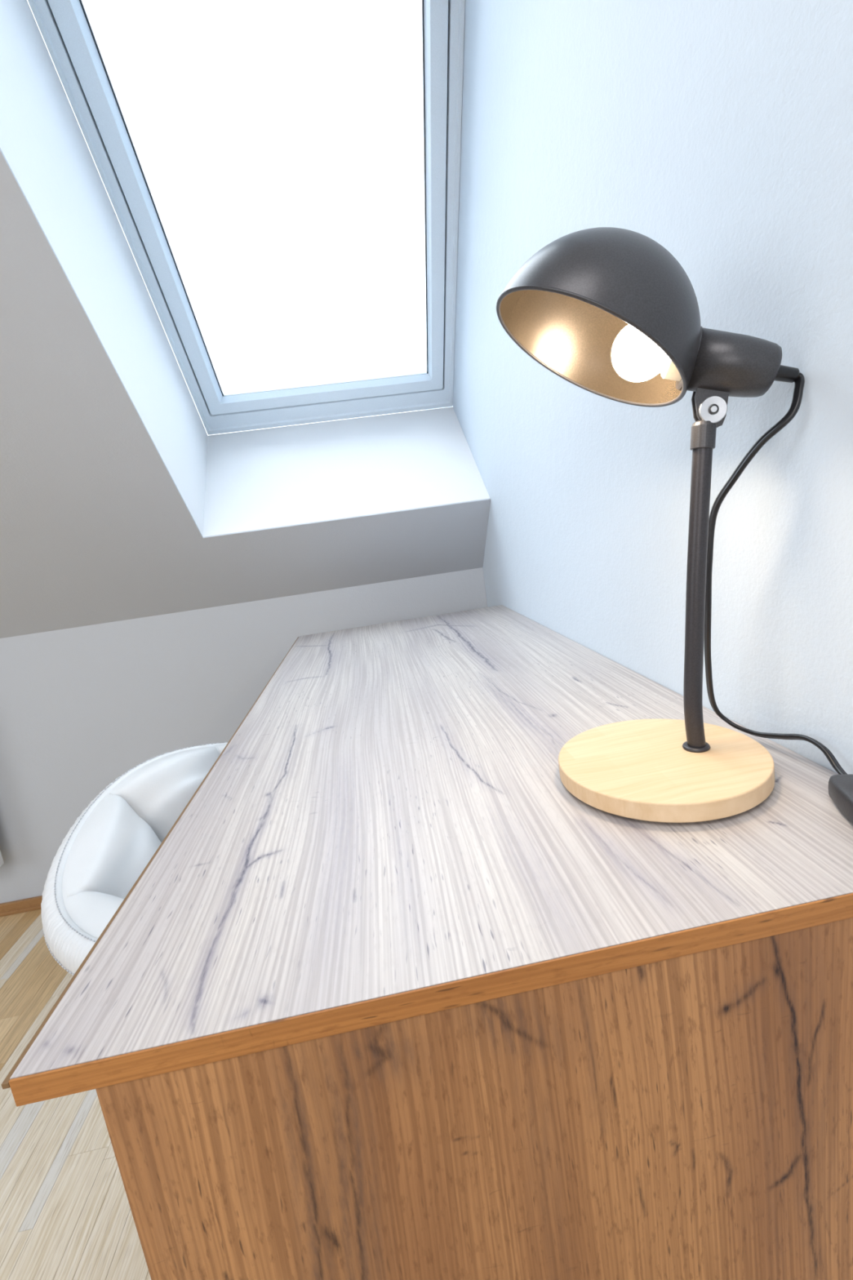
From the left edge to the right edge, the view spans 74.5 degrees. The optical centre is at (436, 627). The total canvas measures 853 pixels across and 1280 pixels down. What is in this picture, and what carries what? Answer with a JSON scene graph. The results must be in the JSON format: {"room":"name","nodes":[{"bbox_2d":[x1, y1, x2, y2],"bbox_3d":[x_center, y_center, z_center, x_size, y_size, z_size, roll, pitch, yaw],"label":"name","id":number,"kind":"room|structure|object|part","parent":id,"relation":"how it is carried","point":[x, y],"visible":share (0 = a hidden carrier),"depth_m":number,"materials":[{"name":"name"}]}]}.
{"room":"home office","nodes":[
{"label":"home office","id":0,"kind":"room"},
{"bbox_2d":[0,909,151,1279],"bbox_3d":[-1.221,1.289,-0.360,3.560,0.080,4.262,-9,10,-6],"label":"floor","id":1,"kind":"structure","parent":0,"point":[65,1211],"depth_m":0.96,"materials":[{"name":"brown wood"}]},
{"bbox_2d":[40,741,228,975],"bbox_3d":[-0.203,0.538,0.880,0.588,0.670,0.588,1,14,42],"label":"swivel chair","id":2,"kind":"object","parent":1,"relation":"on","point":[108,847],"visible":0.16,"depth_m":0.78,"materials":[{"name":"white leather"}]},
{"bbox_2d":[1,604,852,1279],"bbox_3d":[0.035,0.446,0.984,0.563,0.750,1.254,-9,10,-6],"label":"desk","id":3,"kind":"object","parent":1,"relation":"on","point":[385,997],"visible":0.96,"depth_m":0.33,"materials":[{"name":"laminate"}]},
{"bbox_3d":[0.132,0.547,0.382,0.522,0.731,0.016,-9,10,-6],"label":"panel","id":4,"kind":"part","parent":3,"relation":"part of","materials":[{"name":"laminate"}]},
{"bbox_2d":[495,226,852,824],"bbox_3d":[0.193,-0.089,0.442,0.271,0.441,0.182,-2,12,30],"label":"desk lamp","id":5,"kind":"object","parent":3,"relation":"on","point":[611,312],"visible":1,"depth_m":0.44,"materials":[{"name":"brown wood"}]},
{"bbox_3d":[0.128,-0.241,0.451,0.151,0.130,0.165,-9,10,-6],"label":"lamp shade","id":6,"kind":"part","parent":5,"relation":"part of","materials":[{"name":"black paint"}]},
{"bbox_3d":[0.164,-0.219,0.443,0.048,0.044,0.044,-9,10,-6],"label":"bulb","id":7,"kind":"part","parent":5,"relation":"part of","materials":[{"name":"white glass"}]},
{"bbox_2d":[675,326,782,397],"bbox_3d":[0.224,-0.206,0.435,0.074,0.058,0.057,-9,10,-6],"label":"socket","id":8,"kind":"object","parent":5,"relation":"attached to","point":[720,363],"depth_m":0.42,"materials":[{"name":"black paint"}]},
{"bbox_2d":[828,773,852,824],"bbox_3d":[0.296,0.123,0.381,0.030,0.022,0.086,-5,10,13],"label":"switch","id":9,"kind":"object","parent":5,"relation":"attached to","point":[840,785],"depth_m":0.39,"materials":[{"name":"black plastic"}]},
{"bbox_2d":[0,567,487,903],"bbox_3d":[-1.547,0.537,1.702,3.560,0.943,0.100,-9,10,-6],"label":"wall","id":10,"kind":"structure","parent":0,"point":[81,708],"depth_m":1.69,"materials":[{"name":"paint"}]},
{"bbox_2d":[0,850,4,866],"bbox_3d":[-1.692,0.495,1.587,0.765,0.535,0.077,-9,10,-6],"label":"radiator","id":11,"kind":"object","parent":10,"relation":"attached to","point":[2,862],"visible":1,"depth_m":1.65,"materials":[{"name":"white metal"}]},
{"bbox_2d":[0,895,42,916],"bbox_3d":[-1.492,0.892,1.708,3.560,0.036,0.017,-9,10,-6],"label":"baseboard","id":12,"kind":"structure","parent":10,"relation":"attached to","point":[31,904],"depth_m":1.73,"materials":[{"name":"brown wood"}]},
{"bbox_2d":[0,147,490,638],"bbox_3d":[-1.603,-0.581,0.518,3.560,1.674,1.854,-9,10,-6],"label":"ceiling","id":13,"kind":"structure","parent":0,"point":[95,526],"depth_m":1.34,"materials":[{"name":"paint"}]},
{"bbox_2d":[0,0,208,536],"bbox_3d":[-0.679,-0.762,1.057,0.077,1.231,1.351,-9,10,-6],"label":"window reveal","id":14,"kind":"structure","parent":13,"relation":"attached to","point":[42,141],"depth_m":1.05,"materials":[{"name":"paint"}]},
{"bbox_2d":[27,0,465,435],"bbox_3d":[-0.332,-1.028,1.249,0.778,0.908,0.998,-9,10,-6],"label":"window","id":15,"kind":"structure","parent":13,"relation":"in","point":[65,27],"depth_m":1.34,"materials":[{"name":"white paint"}]},
{"bbox_2d":[203,406,489,537],"bbox_3d":[-0.298,-0.458,1.643,0.809,0.353,0.424,-9,10,-6],"label":"window sill","id":16,"kind":"structure","parent":13,"relation":"attached to","point":[263,478],"depth_m":1.60,"materials":[{"name":"paint"}]},
{"bbox_2d":[369,0,852,774],"bbox_3d":[0.319,-0.616,-0.024,0.120,3.300,5.150,-9,10,-6],"label":"wall","id":17,"kind":"structure","parent":0,"point":[718,133],"depth_m":0.58,"materials":[{"name":"paint"}]}
]}

